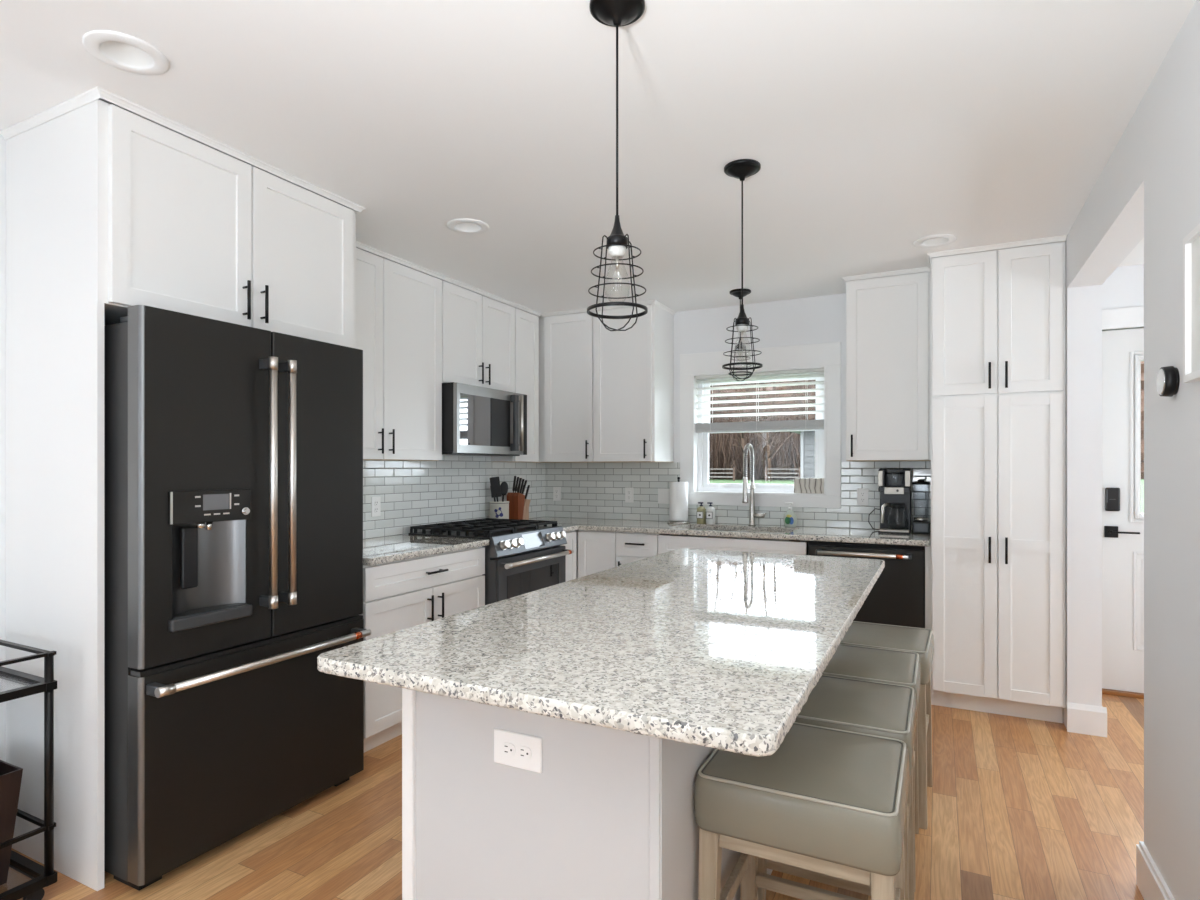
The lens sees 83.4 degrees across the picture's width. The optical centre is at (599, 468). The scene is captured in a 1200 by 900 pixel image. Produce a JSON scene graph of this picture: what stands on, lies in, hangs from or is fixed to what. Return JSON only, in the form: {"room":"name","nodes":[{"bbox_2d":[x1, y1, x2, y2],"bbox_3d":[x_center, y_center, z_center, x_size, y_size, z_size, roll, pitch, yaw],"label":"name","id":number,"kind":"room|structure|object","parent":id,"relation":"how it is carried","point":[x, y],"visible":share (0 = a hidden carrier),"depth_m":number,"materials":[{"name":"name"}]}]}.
{"room":"kitchen","nodes":[
{"label":"kitchen","id":0,"kind":"room"},
{"bbox_2d":[0,134,525,761],"bbox_3d":[-3.079,0.074,0.549,0.160,2.490,11.330,0,0,27],"label":"wall","id":1,"kind":"structure","parent":0,"point":[2,141],"depth_m":2.35,"materials":[{"name":"white paint"}]},
{"bbox_2d":[356,241,444,460],"bbox_3d":[-1.266,-0.607,3.686,0.253,1.126,1.017,0,0,27],"label":"upper cabinet","id":2,"kind":"object","parent":1,"relation":"attached to","point":[399,307],"visible":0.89,"depth_m":3.78,"materials":[{"name":"white paint"}]},
{"bbox_2d":[363,456,544,538],"bbox_3d":[-1.033,0.160,4.425,0.008,0.482,2.546,0,0,27],"label":"tile backsplash","id":3,"kind":"structure","parent":1,"relation":"attached to","point":[451,488],"depth_m":4.37,"materials":[{"name":"white tile"}]},
{"bbox_2d":[371,497,380,516],"bbox_3d":[-1.293,0.223,3.890,0.009,0.115,0.070,0,0,27],"label":"wall outlet","id":4,"kind":"object","parent":3,"relation":"attached to","point":[375,501],"visible":1,"depth_m":3.88,"materials":[{"name":"white plastic"}]},
{"bbox_2d":[442,276,516,392],"bbox_3d":[-0.860,-0.847,4.491,0.253,0.648,0.785,0,0,27],"label":"upper cabinet","id":5,"kind":"object","parent":1,"relation":"attached to","point":[478,331],"visible":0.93,"depth_m":4.40,"materials":[{"name":"white paint"}]},
{"bbox_2d":[442,382,526,455],"bbox_3d":[-0.801,-0.302,4.461,0.373,0.433,0.776,0,0,27],"label":"microwave","id":6,"kind":"object","parent":5,"relation":"attached to","point":[476,420],"visible":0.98,"depth_m":4.29,"materials":[{"name":"silver metal"}]},
{"bbox_2d":[491,304,541,461],"bbox_3d":[-0.618,-0.607,4.994,0.233,1.126,0.328,0,0,27],"label":"upper cabinet","id":7,"kind":"object","parent":1,"relation":"attached to","point":[526,324],"visible":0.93,"depth_m":4.97,"materials":[{"name":"white paint"}]},
{"bbox_2d":[526,308,611,462],"bbox_3d":[-0.260,-0.607,5.225,0.640,1.126,0.436,0,0,27],"label":"upper cabinet","id":8,"kind":"object","parent":1,"relation":"attached to","point":[565,341],"visible":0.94,"depth_m":5.03,"materials":[{"name":"white paint"}]},
{"bbox_2d":[0,694,1143,899],"bbox_3d":[0.780,1.369,1.902,6.117,0.100,5.900,0,0,27],"label":"floor","id":9,"kind":"structure","parent":0,"point":[1019,808],"depth_m":2.42,"materials":[{"name":"brown wood"}]},
{"bbox_2d":[0,640,56,899],"bbox_3d":[-2.058,0.941,1.798,0.469,0.757,0.832,0,0,27],"label":"bar cart","id":10,"kind":"object","parent":9,"relation":"on","point":[41,876],"visible":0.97,"depth_m":2.05,"materials":[{"name":"black metal"}]},
{"bbox_2d":[0,760,22,884],"bbox_3d":[-1.975,1.079,1.966,0.340,0.338,0.336,0,0,27],"label":"storage bin","id":11,"kind":"object","parent":10,"relation":"on","point":[10,775],"visible":1,"depth_m":2.02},
{"bbox_2d":[0,86,364,890],"bbox_3d":[-1.561,0.074,2.678,0.632,2.488,1.078,0,0,27],"label":"tall cabinet","id":12,"kind":"object","parent":9,"relation":"on","point":[110,209],"visible":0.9,"depth_m":2.25,"materials":[{"name":"white paint"}]},
{"bbox_2d":[104,305,370,890],"bbox_3d":[-1.482,0.410,2.594,0.794,1.817,0.900,0,0,27],"label":"refrigerator","id":13,"kind":"object","parent":9,"relation":"on","point":[233,453],"visible":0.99,"depth_m":2.29,"materials":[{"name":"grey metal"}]},
{"bbox_2d":[360,546,484,752],"bbox_3d":[-1.111,0.877,3.532,0.668,0.884,0.888,0,0,27],"label":"base cabinet","id":14,"kind":"object","parent":9,"relation":"on","point":[402,594],"visible":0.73,"depth_m":3.25,"materials":[{"name":"white paint"}]},
{"bbox_2d":[363,535,489,565],"bbox_3d":[-1.116,0.418,3.538,0.659,0.032,0.894,0,0,27],"label":"countertop","id":15,"kind":"structure","parent":14,"relation":"on","point":[378,550],"depth_m":3.50,"materials":[{"name":"stone"}]},
{"bbox_2d":[408,518,573,604],"bbox_3d":[-0.676,0.826,4.266,0.765,0.946,0.788,0,0,27],"label":"gas range","id":16,"kind":"object","parent":9,"relation":"on","point":[522,556],"visible":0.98,"depth_m":4.06,"materials":[{"name":"grey metal"}]},
{"bbox_2d":[408,526,548,539],"bbox_3d":[-0.714,0.404,4.285,0.607,0.021,0.780,0,0,27],"label":"cooktop","id":17,"kind":"object","parent":16,"relation":"in","point":[501,535],"depth_m":4.03,"materials":[{"name":"black metal"}]},
{"bbox_2d":[560,531,575,580],"bbox_3d":[-0.503,0.877,4.781,0.630,0.884,0.262,0,0,27],"label":"base cabinet","id":18,"kind":"object","parent":9,"relation":"on","point":[571,535],"visible":0.14,"depth_m":4.69,"materials":[{"name":"white paint"}]},
{"bbox_2d":[529,517,930,545],"bbox_3d":[0.628,0.418,4.541,2.871,0.032,0.861,0,0,27],"label":"countertop","id":19,"kind":"structure","parent":18,"relation":"on","point":[826,534],"depth_m":4.41,"materials":[{"name":"stone"}]},
{"bbox_2d":[489,501,508,518],"bbox_3d":[-0.724,0.321,4.843,0.146,0.163,0.146,0,0,27],"label":"utensil crock","id":20,"kind":"object","parent":19,"relation":"on","point":[498,510],"visible":0.78,"depth_m":4.78,"materials":[{"name":"grey ceramic"}]},
{"bbox_2d":[490,476,501,501],"bbox_3d":[-0.742,0.216,4.789,0.086,0.314,0.031,0,0,-30],"label":"spatula","id":21,"kind":"object","parent":20,"relation":"in","point":[494,481],"visible":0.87,"depth_m":4.79,"materials":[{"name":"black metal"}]},
{"bbox_2d":[500,481,507,501],"bbox_3d":[-0.693,0.234,4.861,0.061,0.277,0.022,0,0,-23],"label":"spoon","id":22,"kind":"object","parent":20,"relation":"in","point":[504,486],"visible":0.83,"depth_m":4.85,"materials":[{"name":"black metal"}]},
{"bbox_2d":[507,492,530,519],"bbox_3d":[-0.605,0.291,5.025,0.100,0.222,0.178,0,0,27],"label":"knife block","id":23,"kind":"object","parent":19,"relation":"on","point":[518,505],"visible":0.75,"depth_m":4.95,"materials":[{"name":"brown wood"}]},
{"bbox_2d":[512,476,515,492],"bbox_3d":[-0.636,0.143,4.971,0.017,0.170,0.050,0,0,27],"label":"kitchen knife","id":24,"kind":"object","parent":23,"relation":"in","point":[514,481],"visible":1,"depth_m":4.97,"materials":[{"name":"black metal"}]},
{"bbox_2d":[515,477,518,492],"bbox_3d":[-0.623,0.148,4.998,0.017,0.166,0.068,0,0,27],"label":"kitchen knife","id":25,"kind":"object","parent":23,"relation":"in","point":[517,480],"visible":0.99,"depth_m":5.00,"materials":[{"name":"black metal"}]},
{"bbox_2d":[517,478,521,492],"bbox_3d":[-0.599,0.158,4.969,0.017,0.168,0.059,0,0,27],"label":"kitchen knife","id":26,"kind":"object","parent":23,"relation":"in","point":[520,479],"visible":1,"depth_m":4.97,"materials":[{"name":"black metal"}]},
{"bbox_2d":[667,477,689,523],"bbox_3d":[0.575,0.233,4.922,0.168,0.339,0.168,0,0,27],"label":"paper towel holder","id":27,"kind":"object","parent":19,"relation":"on","point":[678,478],"visible":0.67,"depth_m":4.87,"materials":[{"name":"silver metal"}]},
{"bbox_2d":[669,482,687,520],"bbox_3d":[0.575,0.241,4.922,0.136,0.281,0.136,0,0,27],"label":"paper towel roll","id":28,"kind":"object","parent":27,"relation":"on","point":[678,491],"visible":0.99,"depth_m":4.86,"materials":[{"name":"white paper"}]},
{"bbox_2d":[697,502,705,523],"bbox_3d":[0.731,0.324,4.865,0.064,0.156,0.066,0,0,27],"label":"soap bottle","id":29,"kind":"object","parent":19,"relation":"on","point":[701,511],"visible":1,"depth_m":4.84,"materials":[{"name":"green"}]},
{"bbox_2d":[706,502,714,523],"bbox_3d":[0.794,0.324,4.833,0.064,0.156,0.066,0,0,27],"label":"soap bottle","id":30,"kind":"object","parent":19,"relation":"on","point":[710,511],"visible":1,"depth_m":4.81,"materials":[{"name":"white plastic"}]},
{"bbox_2d":[671,528,799,541],"bbox_3d":[0.907,0.527,4.503,0.800,0.184,0.420,0,0,27],"label":"sink","id":31,"kind":"object","parent":19,"relation":"in","point":[690,528],"visible":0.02,"depth_m":4.41,"materials":[{"name":"silver metal"}]},
{"bbox_2d":[742,443,765,525],"bbox_3d":[1.059,0.115,4.625,0.127,0.574,0.237,0,0,27],"label":"kitchen faucet","id":32,"kind":"object","parent":19,"relation":"on","point":[752,514],"visible":1,"depth_m":4.70,"materials":[{"name":"silver metal"}]},
{"bbox_2d":[783,502,796,527],"bbox_3d":[1.293,0.318,4.579,0.092,0.168,0.060,0,0,27],"label":"hand soap","id":33,"kind":"object","parent":19,"relation":"on","point":[790,518],"visible":1,"depth_m":4.56,"materials":[{"name":"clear plastic"}]},
{"bbox_2d":[868,468,910,533],"bbox_3d":[1.817,0.202,4.237,0.253,0.400,0.224,0,0,27],"label":"coffee maker","id":34,"kind":"object","parent":19,"relation":"on","point":[894,484],"visible":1,"depth_m":4.21,"materials":[{"name":"black plastic"}]},
{"bbox_2d":[912,480,929,533],"bbox_3d":[1.979,0.237,4.152,0.100,0.330,0.122,0,0,27],"label":"blender","id":35,"kind":"object","parent":19,"relation":"on","point":[920,525],"visible":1,"depth_m":4.11,"materials":[{"name":"black plastic"}]},
{"bbox_2d":[912,485,929,521],"bbox_3d":[1.980,0.214,4.153,0.096,0.224,0.096,0,0,27],"label":"jar","id":36,"kind":"object","parent":35,"relation":"on","point":[916,518],"depth_m":4.13,"materials":[{"name":"clear glass"}]},
{"bbox_2d":[402,688,771,899],"bbox_3d":[0.242,0.877,2.344,0.700,0.884,1.946,0,0,27],"label":"base cabinet","id":37,"kind":"object","parent":9,"relation":"on","point":[609,814],"visible":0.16,"depth_m":1.47,"materials":[{"name":"grey paint"}]},
{"bbox_2d":[494,728,541,772],"bbox_3d":[-0.181,0.619,1.476,0.124,0.076,0.009,0,0,27],"label":"wall outlet","id":38,"kind":"object","parent":37,"relation":"attached to","point":[518,750],"visible":1,"depth_m":1.47,"materials":[{"name":"white plastic"}]},
{"bbox_2d":[501,742,515,755],"bbox_3d":[-0.201,0.619,1.483,0.036,0.027,0.004,0,0,27],"label":"socket","id":39,"kind":"object","parent":38,"relation":"attached to","point":[507,748],"depth_m":1.48,"materials":[{"name":"white plastic"}]},
{"bbox_2d":[517,746,531,759],"bbox_3d":[-0.164,0.619,1.464,0.036,0.027,0.004,0,0,27],"label":"socket","id":40,"kind":"object","parent":38,"relation":"attached to","point":[523,752],"depth_m":1.46,"materials":[{"name":"white plastic"}]},
{"bbox_2d":[317,548,884,756],"bbox_3d":[0.324,0.418,2.196,1.007,0.032,2.220,0,0,27],"label":"countertop","id":41,"kind":"structure","parent":37,"relation":"on","point":[724,650],"depth_m":1.50,"materials":[{"name":"stone"}]},
{"bbox_2d":[578,530,617,577],"bbox_3d":[0.108,0.877,4.954,0.305,0.884,0.590,0,0,27],"label":"base cabinet","id":42,"kind":"object","parent":9,"relation":"on","point":[597,550],"visible":0.21,"depth_m":4.70,"materials":[{"name":"white paint"}]},
{"bbox_2d":[617,532,670,565],"bbox_3d":[0.373,0.877,4.799,0.305,0.884,0.628,0,0,27],"label":"base cabinet","id":43,"kind":"object","parent":9,"relation":"on","point":[631,547],"visible":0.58,"depth_m":4.56,"materials":[{"name":"white paint"}]},
{"bbox_2d":[659,535,806,554],"bbox_3d":[0.947,0.883,4.531,0.960,0.872,0.590,0,0,27],"label":"base cabinet","id":44,"kind":"object","parent":9,"relation":"on","point":[667,543],"visible":0.19,"depth_m":4.26,"materials":[{"name":"white paint"}]},
{"bbox_2d":[694,722,908,899],"bbox_3d":[0.483,0.990,1.573,0.422,0.658,0.422,0,0,27],"label":"bar stool","id":45,"kind":"object","parent":9,"relation":"on","point":[828,801],"visible":0.84,"depth_m":1.44,"materials":[{"name":"beige leather"}]},
{"bbox_2d":[757,675,916,899],"bbox_3d":[0.694,0.990,1.982,0.422,0.658,0.422,0,0,27],"label":"bar stool","id":46,"kind":"object","parent":9,"relation":"on","point":[888,710],"visible":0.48,"depth_m":1.87,"materials":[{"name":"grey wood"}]},
{"bbox_2d":[808,541,924,627],"bbox_3d":[1.643,0.879,4.124,0.632,0.880,0.636,0,0,27],"label":"dishwasher","id":47,"kind":"object","parent":9,"relation":"on","point":[897,597],"visible":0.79,"depth_m":3.83,"materials":[{"name":"black metal"}]},
{"bbox_2d":[822,644,920,891],"bbox_3d":[0.889,0.990,2.365,0.422,0.658,0.422,0,0,27],"label":"bar stool","id":48,"kind":"object","parent":9,"relation":"on","point":[898,667],"visible":0.34,"depth_m":2.28,"materials":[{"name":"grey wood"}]},
{"bbox_2d":[840,621,933,829],"bbox_3d":[1.112,0.990,2.732,0.422,0.658,0.422,0,0,29],"label":"bar stool","id":49,"kind":"object","parent":9,"relation":"on","point":[920,641],"visible":0.43,"depth_m":2.59,"materials":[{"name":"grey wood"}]},
{"bbox_2d":[925,546,930,628],"bbox_3d":[1.836,0.877,3.770,0.028,0.884,0.030,0,0,27],"label":"strip","id":50,"kind":"object","parent":9,"relation":"on","point":[927,548],"visible":0.5,"depth_m":3.75,"materials":[{"name":"white paint"}]},
{"bbox_2d":[927,235,1066,722],"bbox_3d":[2.213,0.074,3.823,0.631,2.490,0.716,0,0,27],"label":"pantry cabinet","id":51,"kind":"object","parent":9,"relation":"on","point":[998,317],"visible":0.99,"depth_m":3.53,"materials":[{"name":"white paint"}]},
{"bbox_2d":[0,0,1195,317],"bbox_3d":[-0.524,-1.221,-0.688,6.117,0.100,11.700,0,0,27],"label":"ceiling","id":52,"kind":"structure","parent":0,"point":[874,128],"depth_m":2.19,"materials":[{"name":"white paint"}]},
{"bbox_2d":[82,30,169,74],"bbox_3d":[-1.334,-1.199,1.900,0.202,0.072,0.202,0,0,27],"label":"recessed light","id":53,"kind":"object","parent":52,"relation":"in","point":[132,54],"visible":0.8,"depth_m":1.92,"materials":[{"name":"white paint"}]},
{"bbox_2d":[100,41,153,65],"bbox_3d":[-1.334,-1.203,1.900,0.125,0.064,0.125,0,0,27],"label":"diffuser","id":54,"kind":"object","parent":53,"relation":"attached to","point":[126,53],"depth_m":1.94,"materials":[{"name":"white plastic"}]},
{"bbox_2d":[447,218,488,233],"bbox_3d":[-0.638,-1.199,3.257,0.202,0.072,0.202,0,0,27],"label":"recessed light","id":55,"kind":"object","parent":52,"relation":"in","point":[462,225],"visible":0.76,"depth_m":3.28,"materials":[{"name":"white paint"}]},
{"bbox_2d":[455,223,480,230],"bbox_3d":[-0.638,-1.203,3.257,0.125,0.064,0.125,0,0,27],"label":"diffuser","id":56,"kind":"object","parent":55,"relation":"attached to","point":[458,226],"depth_m":3.31,"materials":[{"name":"white plastic"}]},
{"bbox_2d":[587,0,647,330],"bbox_3d":[0.043,-0.758,1.700,0.154,0.824,0.154,0,0,27],"label":"pendant light","id":57,"kind":"object","parent":52,"relation":"hanging from","point":[613,13],"visible":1,"depth_m":1.69,"materials":[{"name":"black metal"}]},
{"bbox_2d":[607,215,627,258],"bbox_3d":[0.043,-0.585,1.700,0.054,0.104,0.054,0,0,27],"label":"socket","id":58,"kind":"object","parent":57,"relation":"attached to","point":[617,236],"depth_m":1.68,"materials":[{"name":"black metal"}]},
{"bbox_2d":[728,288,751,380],"bbox_3d":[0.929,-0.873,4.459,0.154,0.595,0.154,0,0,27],"label":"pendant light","id":59,"kind":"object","parent":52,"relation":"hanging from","point":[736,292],"visible":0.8,"depth_m":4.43,"materials":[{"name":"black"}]},
{"bbox_2d":[736,338,743,352],"bbox_3d":[0.929,-0.814,4.459,0.054,0.104,0.054,0,0,27],"label":"bulb","id":60,"kind":"object","parent":59,"relation":"attached to","point":[738,347],"depth_m":4.44,"materials":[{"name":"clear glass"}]},
{"bbox_2d":[722,159,762,378],"bbox_3d":[0.553,-0.758,2.619,0.154,0.825,0.154,0,0,27],"label":"pendant light","id":61,"kind":"object","parent":52,"relation":"hanging from","point":[741,169],"visible":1,"depth_m":2.60,"materials":[{"name":"black metal"}]},
{"bbox_2d":[735,304,748,331],"bbox_3d":[0.553,-0.584,2.619,0.054,0.104,0.054,0,0,27],"label":"socket","id":62,"kind":"object","parent":61,"relation":"attached to","point":[742,319],"depth_m":2.60,"materials":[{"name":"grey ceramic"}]},
{"bbox_2d":[913,234,956,247],"bbox_3d":[1.724,-1.199,3.467,0.202,0.072,0.202,0,0,27],"label":"recessed light","id":63,"kind":"object","parent":52,"relation":"in","point":[938,240],"visible":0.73,"depth_m":3.49,"materials":[{"name":"white paint"}]},
{"bbox_2d":[922,238,947,244],"bbox_3d":[1.724,-1.203,3.467,0.125,0.064,0.125,0,0,27],"label":"diffuser","id":64,"kind":"object","parent":63,"relation":"attached to","point":[925,241],"depth_m":3.51,"materials":[{"name":"white plastic"}]},
{"bbox_2d":[575,293,930,578],"bbox_3d":[1.064,0.074,4.894,3.652,2.490,0.160,0,0,27],"label":"wall","id":65,"kind":"structure","parent":0,"point":[819,319],"depth_m":4.74,"materials":[{"name":"white paint"}]},
{"bbox_2d":[592,300,675,461],"bbox_3d":[0.249,-0.607,4.969,0.497,1.126,0.436,0,0,27],"label":"upper cabinet","id":66,"kind":"object","parent":65,"relation":"attached to","point":[633,368],"visible":0.94,"depth_m":4.82,"materials":[{"name":"white paint"}]},
{"bbox_2d":[545,461,930,530],"bbox_3d":[0.825,0.179,4.920,2.866,0.444,0.008,0,0,27],"label":"tile backsplash","id":67,"kind":"structure","parent":65,"relation":"attached to","point":[588,490],"depth_m":5.09,"materials":[{"name":"white tile"}]},
{"bbox_2d":[553,487,560,500],"bbox_3d":[-0.352,0.211,5.504,0.070,0.115,0.009,0,0,27],"label":"wall outlet","id":68,"kind":"object","parent":67,"relation":"attached to","point":[556,490],"visible":1,"depth_m":5.50,"materials":[{"name":"white plastic"}]},
{"bbox_2d":[625,488,633,502],"bbox_3d":[0.227,0.209,5.213,0.070,0.115,0.009,0,0,27],"label":"wall outlet","id":69,"kind":"object","parent":67,"relation":"attached to","point":[629,492],"visible":1,"depth_m":5.21,"materials":[{"name":"white plastic"}]},
{"bbox_2d":[658,488,668,503],"bbox_3d":[0.492,0.211,5.079,0.118,0.115,0.009,0,0,27],"label":"light switch","id":70,"kind":"object","parent":67,"relation":"attached to","point":[663,493],"visible":0.71,"depth_m":5.08,"materials":[{"name":"white plastic"}]},
{"bbox_2d":[857,488,867,505],"bbox_3d":[1.737,0.192,4.452,0.070,0.115,0.009,0,0,27],"label":"wall outlet","id":71,"kind":"object","parent":67,"relation":"attached to","point":[862,493],"visible":1,"depth_m":4.45,"materials":[{"name":"white plastic"}]},
{"bbox_2d":[680,342,840,507],"bbox_3d":[1.142,-0.288,4.839,1.138,1.116,0.169,0,0,27],"label":"window","id":72,"kind":"structure","parent":65,"relation":"in","point":[694,447],"depth_m":4.75,"materials":[{"name":"white paint"}]},
{"bbox_2d":[695,368,823,432],"bbox_3d":[1.128,-0.472,4.812,0.916,0.416,0.056,0,0,27],"label":"window blind","id":73,"kind":"object","parent":72,"relation":"attached to","point":[788,425],"visible":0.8,"depth_m":4.78,"materials":[{"name":"white plastic"}]},
{"bbox_2d":[794,478,823,493],"bbox_3d":[1.445,0.122,4.651,0.201,0.104,0.037,0,0,27],"label":"wood block","id":74,"kind":"object","parent":72,"relation":"on","point":[801,485],"visible":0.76,"depth_m":4.63,"materials":[{"name":"beige wood"}]},
{"bbox_2d":[842,267,930,460],"bbox_3d":[1.790,-0.607,4.193,0.488,1.126,0.436,0,0,27],"label":"upper cabinet","id":75,"kind":"object","parent":65,"relation":"attached to","point":[888,319],"visible":0.95,"depth_m":4.03,"materials":[{"name":"white paint"}]},
{"bbox_2d":[1102,264,1143,330],"bbox_3d":[3.640,0.074,3.698,2.025,2.490,0.160,0,0,27],"label":"wall","id":76,"kind":"structure","parent":0,"point":[1124,288],"depth_m":3.91,"materials":[{"name":"white paint"}]},
{"bbox_2d":[1102,328,1143,692],"bbox_3d":[3.301,0.245,3.777,0.892,2.100,0.102,0,0,27],"label":"door","id":77,"kind":"structure","parent":76,"relation":"in","point":[1122,350],"depth_m":3.92,"materials":[{"name":"white paint"}]},
{"bbox_2d":[1102,306,1143,329],"bbox_3d":[3.313,0.197,3.772,1.095,2.245,0.042,0,0,27],"label":"trim","id":78,"kind":"structure","parent":76,"relation":"attached to","point":[1131,317],"depth_m":3.90,"materials":[{"name":"white paint"}]},
{"bbox_2d":[1102,688,1143,698],"bbox_3d":[3.329,1.308,3.832,0.900,0.022,0.180,0,0,27],"label":"trim","id":79,"kind":"structure","parent":76,"relation":"attached to","point":[1104,691],"depth_m":3.89,"materials":[{"name":"brown wood"}]},
{"bbox_2d":[1063,0,1199,899],"bbox_3d":[0.231,0.074,-0.978,0.142,2.490,11.260,0,0,27],"label":"wall","id":80,"kind":"structure","parent":0,"point":[1148,188],"depth_m":1.98,"materials":[{"name":"white paint"}]},
{"bbox_2d":[1067,702,1106,736],"bbox_3d":[2.591,1.248,3.690,0.162,0.142,0.798,0,0,27],"label":"baseboard","id":81,"kind":"structure","parent":80,"relation":"attached to","point":[1081,718],"depth_m":3.33,"materials":[{"name":"white paint"}]},
{"bbox_2d":[1136,841,1174,899],"bbox_3d":[-0.261,1.249,-1.954,0.174,0.140,9.076,0,0,27],"label":"baseboard","id":82,"kind":"structure","parent":80,"relation":"attached to","point":[1150,882],"depth_m":2.02,"materials":[{"name":"white paint"}]},
{"bbox_2d":[1156,366,1179,396],"bbox_3d":[1.554,-0.237,1.843,0.033,0.084,0.084,0,0,27],"label":"thermostat","id":83,"kind":"object","parent":80,"relation":"attached to","point":[1168,378],"visible":1,"depth_m":1.82,"materials":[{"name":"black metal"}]},
{"bbox_2d":[1183,223,1199,382],"bbox_3d":[1.396,-0.399,1.519,0.022,0.366,0.420,0,0,27],"label":"picture frame","id":84,"kind":"object","parent":80,"relation":"attached to","point":[1191,242],"visible":1,"depth_m":1.68,"materials":[{"name":"white paint"}]},
{"bbox_2d":[1191,236,1199,372],"bbox_3d":[1.401,-0.399,1.517,0.009,0.330,0.384,0,0,27],"label":"picture","id":85,"kind":"object","parent":84,"relation":"attached to","point":[1195,240],"depth_m":1.66,"materials":[{"name":"white"}]},
{"label":"outside","id":86,"kind":"structure","parent":0,"visible":0},
{"bbox_2d":[709,479,1143,512],"bbox_3d":[14.760,1.369,62.657,150.000,0.800,114.800,0,0,27],"label":"lawn","id":87,"kind":"structure","parent":86,"point":[730,481],"depth_m":55.27,"materials":[{"name":"green plant"}]},
{"bbox_2d":[710,385,740,434],"bbox_3d":[11.920,-6.292,74.861,7.767,15.025,8.250,0,0,-35],"label":"bare tree","id":88,"kind":"object","parent":87,"relation":"on","point":[734,385],"visible":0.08,"depth_m":73.47,"materials":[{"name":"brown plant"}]},
{"bbox_2d":[714,385,744,459],"bbox_3d":[13.108,-9.594,74.829,8.511,21.760,10.322,0,0,-6],"label":"bare tree","id":89,"kind":"object","parent":87,"relation":"on","point":[717,391],"visible":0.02,"depth_m":74.08,"materials":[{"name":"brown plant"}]},
{"bbox_2d":[709,386,757,475],"bbox_3d":[13.252,-4.509,69.489,8.713,11.485,7.069,0,0,-11],"label":"bare tree","id":90,"kind":"object","parent":87,"relation":"on","point":[713,386],"visible":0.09,"depth_m":69.51,"materials":[{"name":"brown plant"}]},
{"bbox_2d":[711,383,785,479],"bbox_3d":[14.066,-5.160,64.000,7.891,12.821,9.727,0,0,11],"label":"bare tree","id":91,"kind":"object","parent":87,"relation":"on","point":[742,446],"visible":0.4,"depth_m":63.13,"materials":[{"name":"brown plant"}]},
{"bbox_2d":[709,467,800,480],"bbox_3d":[14.751,0.549,59.750,40.780,1.300,0.160,0,0,27],"label":"rail fence","id":92,"kind":"object","parent":87,"relation":"on","point":[733,469],"visible":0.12,"depth_m":59.70,"materials":[{"name":"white wood"}]},
{"bbox_2d":[737,383,781,454],"bbox_3d":[14.921,-10.574,70.466,11.263,23.744,9.287,0,0,43],"label":"bare tree","id":93,"kind":"object","parent":87,"relation":"on","point":[748,404],"visible":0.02,"depth_m":69.90,"materials":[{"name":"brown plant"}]},
{"bbox_2d":[709,385,815,479],"bbox_3d":[17.869,-3.571,71.069,43.033,9.586,17.906,0,0,27],"label":"undergrowth","id":94,"kind":"object","parent":87,"relation":"on","point":[788,456],"visible":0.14,"depth_m":65.07,"materials":[{"name":"brown plant"}]},
{"bbox_2d":[737,382,799,480],"bbox_3d":[15.441,-4.125,61.470,6.618,10.754,8.158,0,0,-15],"label":"bare tree","id":95,"kind":"object","parent":87,"relation":"on","point":[768,437],"visible":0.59,"depth_m":60.68,"materials":[{"name":"brown plant"}]},
{"bbox_2d":[734,380,813,470],"bbox_3d":[15.390,-8.911,65.085,9.682,20.412,7.984,0,0,-36],"label":"bare tree","id":96,"kind":"object","parent":87,"relation":"on","point":[763,388],"visible":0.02,"depth_m":65.38,"materials":[{"name":"brown plant"}]},
{"bbox_2d":[770,381,814,479],"bbox_3d":[17.045,-8.297,65.456,6.853,19.106,11.429,0,0,-42],"label":"bare tree","id":97,"kind":"object","parent":87,"relation":"on","point":[774,388],"visible":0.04,"depth_m":64.83,"materials":[{"name":"brown plant"}]},
{"bbox_2d":[779,381,809,439],"bbox_3d":[21.287,-6.179,71.234,7.649,14.797,8.125,0,0,22],"label":"bare tree","id":98,"kind":"object","parent":87,"relation":"on","point":[792,381],"visible":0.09,"depth_m":70.39,"materials":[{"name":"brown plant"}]},
{"bbox_2d":[784,380,815,419],"bbox_3d":[19.746,-6.404,59.340,7.909,15.301,8.402,0,0,30],"label":"bare tree","id":99,"kind":"object","parent":87,"relation":"on","point":[802,380],"visible":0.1,"depth_m":60.27,"materials":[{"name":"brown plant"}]},
{"bbox_2d":[789,431,814,477],"bbox_3d":[5.740,0.494,12.532,3.820,2.530,3.450,0,0,27],"label":"garden shed","id":100,"kind":"object","parent":87,"relation":"on","point":[807,437],"visible":0.11,"depth_m":11.93,"materials":[{"name":"grey"}]},
{"bbox_2d":[791,380,815,419],"bbox_3d":[19.796,-7.985,62.315,8.800,18.551,7.256,0,0,-28],"label":"bare tree","id":101,"kind":"object","parent":87,"relation":"on","point":[799,386],"visible":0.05,"depth_m":62.58,"materials":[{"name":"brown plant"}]},
{"bbox_2d":[709,361,1143,478],"bbox_3d":[20.359,-5.629,84.892,80.000,13.895,8.301,0,0,27],"label":"wooded hill","id":102,"kind":"structure","parent":87,"relation":"on","point":[1142,362],"depth_m":83.59,"materials":[{"name":"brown plant"}]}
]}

